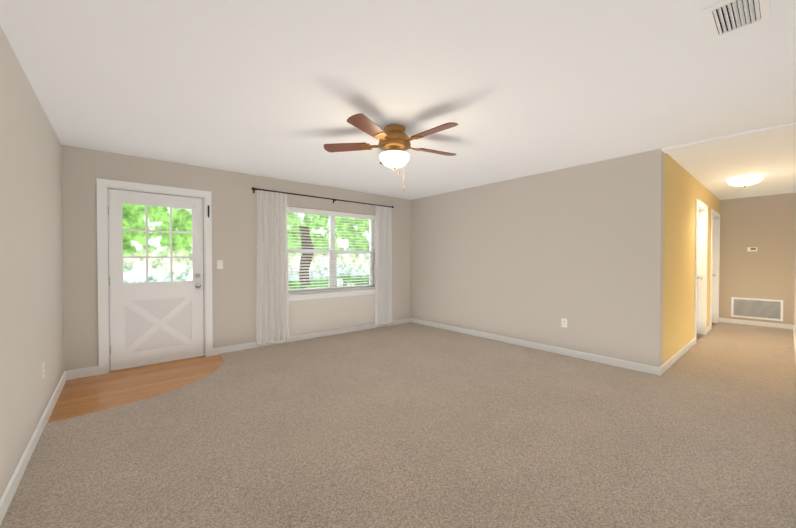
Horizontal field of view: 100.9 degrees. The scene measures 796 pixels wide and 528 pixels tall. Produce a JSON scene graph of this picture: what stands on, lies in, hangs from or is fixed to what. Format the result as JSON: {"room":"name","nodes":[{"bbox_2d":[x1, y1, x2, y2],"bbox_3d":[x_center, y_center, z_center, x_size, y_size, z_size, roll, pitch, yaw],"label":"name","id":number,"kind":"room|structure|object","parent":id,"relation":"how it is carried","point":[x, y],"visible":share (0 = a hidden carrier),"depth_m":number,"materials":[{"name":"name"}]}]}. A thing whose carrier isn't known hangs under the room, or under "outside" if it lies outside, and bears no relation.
{"room":"living room","nodes":[
{"label":"living room","id":0,"kind":"room"},
{"bbox_2d":[0,26,63,498],"bbox_3d":[-1.887,0.016,1.416,0.150,2.440,5.085,-1,1,-40],"label":"wall","id":1,"kind":"structure","parent":0,"point":[31,295],"depth_m":2.07,"materials":[{"name":"beige paint"}]},
{"bbox_2d":[0,371,67,524],"bbox_3d":[-1.872,1.187,1.542,0.014,0.095,4.935,-1,1,-40],"label":"baseboard","id":2,"kind":"structure","parent":1,"relation":"attached to","point":[11,488],"depth_m":2.01,"materials":[{"name":"white wood"}]},
{"bbox_2d":[42,362,44,378],"bbox_3d":[-2.670,0.802,2.476,0.008,0.114,0.070,-1,1,-40],"label":"outlet","id":3,"kind":"object","parent":1,"relation":"attached to","point":[43,375],"visible":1,"depth_m":2.46,"materials":[{"name":"white plastic"}]},
{"bbox_2d":[47,355,222,422],"bbox_3d":[-2.574,1.217,3.477,1.440,0.024,1.375,-1,1,-40],"label":"floor","id":4,"kind":"structure","parent":0,"point":[95,393],"depth_m":3.30,"materials":[{"name":"brown wood"}]},
{"bbox_2d":[61,145,410,370],"bbox_3d":[-1.659,-0.033,5.035,5.170,2.440,0.150,-1,1,-40],"label":"wall","id":5,"kind":"structure","parent":0,"point":[234,209],"depth_m":4.33,"materials":[{"name":"beige paint"}]},
{"bbox_2d":[96,178,212,374],"bbox_3d":[-2.890,0.134,3.983,1.100,2.135,0.170,-1,1,-40],"label":"door frame","id":6,"kind":"structure","parent":5,"relation":"attached to","point":[104,186],"depth_m":3.69,"materials":[{"name":"white wood"}]},
{"bbox_2d":[108,189,203,370],"bbox_3d":[-2.858,0.176,3.941,0.920,2.028,0.121,-1,1,-40],"label":"back door","id":7,"kind":"structure","parent":5,"relation":"in","point":[155,322],"depth_m":3.92,"materials":[{"name":"white painted wood"},{"name":"clear glass"}]},
{"bbox_2d":[217,260,222,268],"bbox_3d":[-2.349,0.007,4.344,0.070,0.114,0.014,-1,1,-40],"label":"switch plate","id":8,"kind":"object","parent":5,"relation":"attached to","point":[219,264],"visible":1,"depth_m":4.34,"materials":[{"name":"white plastic"}]},
{"bbox_2d":[213,318,411,355],"bbox_3d":[-1.107,1.135,5.409,3.483,0.095,0.014,-1,1,-40],"label":"baseboard","id":9,"kind":"structure","parent":5,"relation":"attached to","point":[216,351],"depth_m":5.12,"materials":[{"name":"white wood"}]},
{"bbox_2d":[251,187,393,207],"bbox_3d":[-1.068,-1.037,5.352,2.524,0.067,0.107,-1,1,-40],"label":"curtain rod","id":10,"kind":"object","parent":5,"relation":"attached to","point":[253,188],"visible":0.9,"depth_m":5.13,"materials":[{"name":"brown metal"}]},
{"bbox_2d":[256,190,288,344],"bbox_3d":[-1.797,0.046,4.710,0.462,2.152,0.074,-1,1,-40],"label":"curtain","id":11,"kind":"object","parent":10,"relation":"hanging from","point":[272,311],"visible":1,"depth_m":4.70,"materials":[{"name":"fabric"}]},
{"bbox_2d":[375,206,391,325],"bbox_3d":[-0.262,0.029,6.008,0.374,2.152,0.074,-1,1,-40],"label":"curtain","id":12,"kind":"object","parent":10,"relation":"hanging from","point":[383,266],"visible":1,"depth_m":5.99,"materials":[{"name":"fabric"}]},
{"bbox_2d":[287,213,374,300],"bbox_3d":[-1.074,-0.162,5.483,1.765,1.427,0.182,-1,1,-40],"label":"window unit","id":13,"kind":"structure","parent":5,"relation":"in","point":[330,224],"depth_m":5.50,"materials":[{"name":"white plastic"}]},
{"bbox_2d":[287,206,375,294],"bbox_3d":[-1.052,-0.205,5.457,1.659,1.327,0.077,-1,1,-40],"label":"window blinds","id":14,"kind":"object","parent":13,"relation":"attached to","point":[325,212],"visible":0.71,"depth_m":5.40,"materials":[{"name":"white plastic"}]},
{"bbox_2d":[289,294,374,335],"bbox_3d":[-1.045,0.854,5.463,1.715,0.655,0.006,-1,1,-40],"label":"panel","id":15,"kind":"object","parent":5,"relation":"attached to","point":[315,315],"visible":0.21,"depth_m":5.40,"materials":[{"name":"beige paint"}]},
{"bbox_2d":[0,322,795,527],"bbox_3d":[1.788,1.247,4.636,9.900,0.132,5.235,-1,1,-40],"label":"floor carpet","id":16,"kind":"object","parent":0,"point":[409,425],"visible":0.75,"depth_m":2.22,"materials":[{"name":"beige carpet"}]},
{"bbox_2d":[0,0,795,199],"bbox_3d":[1.788,-1.297,4.602,9.900,0.100,5.235,-1,1,-40],"label":"ceiling","id":17,"kind":"structure","parent":0,"point":[287,89],"depth_m":2.23,"materials":[{"name":"white paint"}]},
{"bbox_2d":[324,113,457,187],"bbox_3d":[0.004,-0.947,2.960,1.273,0.555,1.248,-1,1,-40],"label":"ceiling fan","id":18,"kind":"object","parent":17,"relation":"hanging from","point":[394,143],"visible":1,"depth_m":2.88,"materials":[{"name":"brown wood"}]},
{"bbox_2d":[703,0,769,39],"bbox_3d":[1.633,-1.200,1.585,0.315,0.013,0.205,-1,1,-40],"label":"ceiling vent","id":19,"kind":"object","parent":17,"relation":"in","point":[724,18],"visible":1,"depth_m":1.59,"materials":[{"name":"white plastic"}]},
{"bbox_2d":[728,176,762,187],"bbox_3d":[5.014,-1.175,4.753,0.352,0.148,0.352,-1,1,-40],"label":"hall ceiling light","id":20,"kind":"object","parent":17,"relation":"attached to","point":[744,181],"visible":1,"depth_m":4.67,"materials":[{"name":"white glass"}]},
{"bbox_2d":[410,148,664,366],"bbox_3d":[1.586,-0.033,5.083,0.150,2.440,3.965,-1,1,-40],"label":"wall","id":21,"kind":"structure","parent":0,"point":[535,258],"depth_m":4.37,"materials":[{"name":"beige paint"}]},
{"bbox_2d":[412,318,663,375],"bbox_3d":[1.528,1.140,5.041,0.014,0.095,3.979,-1,1,-40],"label":"baseboard","id":22,"kind":"structure","parent":21,"relation":"attached to","point":[659,371],"depth_m":4.34,"materials":[{"name":"white wood"}]},
{"bbox_2d":[561,318,566,327],"bbox_3d":[2.167,0.768,4.285,0.008,0.114,0.070,-1,1,-40],"label":"outlet","id":23,"kind":"object","parent":21,"relation":"attached to","point":[563,322],"visible":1,"depth_m":4.29,"materials":[{"name":"white plastic"}]},
{"bbox_2d":[663,153,719,363],"bbox_3d":[4.624,-0.034,5.153,4.580,2.440,0.150,-1,1,-40],"label":"wall","id":24,"kind":"structure","parent":0,"point":[684,189],"depth_m":4.18,"materials":[{"name":"yellow paint"}]},
{"bbox_2d":[662,338,694,371],"bbox_3d":[3.596,1.151,4.192,2.010,0.095,0.014,-1,1,-40],"label":"baseboard","id":25,"kind":"structure","parent":24,"relation":"attached to","point":[681,352],"depth_m":4.10,"materials":[{"name":"white wood"}]},
{"bbox_2d":[696,244,701,333],"bbox_3d":[4.703,0.158,5.217,0.812,2.026,0.108,-1,1,-40],"label":"hall door","id":26,"kind":"structure","parent":24,"relation":"in","point":[700,278],"depth_m":5.48,"materials":[{"name":"white wood"}]},
{"bbox_2d":[694,199,719,343],"bbox_3d":[5.298,0.106,5.713,2.570,2.145,0.168,-1,1,-40],"label":"door frame","id":27,"kind":"structure","parent":24,"relation":"attached to","point":[700,286],"depth_m":5.48,"materials":[{"name":"white wood"}]},
{"bbox_2d":[662,121,795,152],"bbox_3d":[3.179,-1.217,3.183,0.150,0.022,0.970,-1,1,-40],"label":"header beam","id":28,"kind":"structure","parent":0,"point":[760,131],"depth_m":3.13,"materials":[{"name":"white paint"}]},
{"bbox_2d":[719,193,795,324],"bbox_3d":[6.792,-0.049,6.252,0.150,2.440,1.270,-1,1,-40],"label":"wall","id":29,"kind":"structure","parent":0,"point":[766,225],"depth_m":6.16,"materials":[{"name":"beige paint"}]},
{"bbox_2d":[747,247,757,250],"bbox_3d":[6.700,-0.279,6.217,0.031,0.080,0.130,-1,1,-40],"label":"thermostat","id":30,"kind":"object","parent":29,"relation":"attached to","point":[751,248],"visible":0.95,"depth_m":6.21,"materials":[{"name":"white plastic"}]},
{"bbox_2d":[719,318,791,328],"bbox_3d":[6.713,1.124,6.220,0.030,0.095,0.940,-1,1,-40],"label":"baseboard","id":31,"kind":"structure","parent":29,"relation":"attached to","point":[747,322],"depth_m":6.19,"materials":[{"name":"white wood"}]},
{"bbox_2d":[731,297,782,320],"bbox_3d":[6.745,0.842,6.192,0.014,0.380,0.660,-1,1,-40],"label":"air vent","id":32,"kind":"object","parent":29,"relation":"in","point":[764,309],"visible":1,"depth_m":6.18,"materials":[{"name":"white plastic"}]},
{"bbox_2d":[794,247,795,335],"bbox_3d":[3.430,-0.001,2.678,9.600,2.440,0.150,-1,1,-40],"label":"wall","id":33,"kind":"structure","parent":0,"point":[795,296],"depth_m":5.46,"materials":[{"name":"beige paint"}]},
{"bbox_2d":[792,325,795,359],"bbox_3d":[4.854,1.154,4.005,5.730,0.095,0.014,-1,1,-40],"label":"baseboard","id":34,"kind":"structure","parent":33,"relation":"attached to","point":[793,327],"depth_m":4.80,"materials":[{"name":"white wood"}]},
{"label":"outside","id":35,"kind":"structure","parent":0,"visible":0},
{"bbox_2d":[122,203,368,288],"bbox_3d":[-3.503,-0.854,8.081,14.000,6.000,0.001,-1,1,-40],"label":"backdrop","id":36,"kind":"structure","parent":35,"point":[180,245],"depth_m":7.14,"materials":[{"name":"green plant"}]}
]}

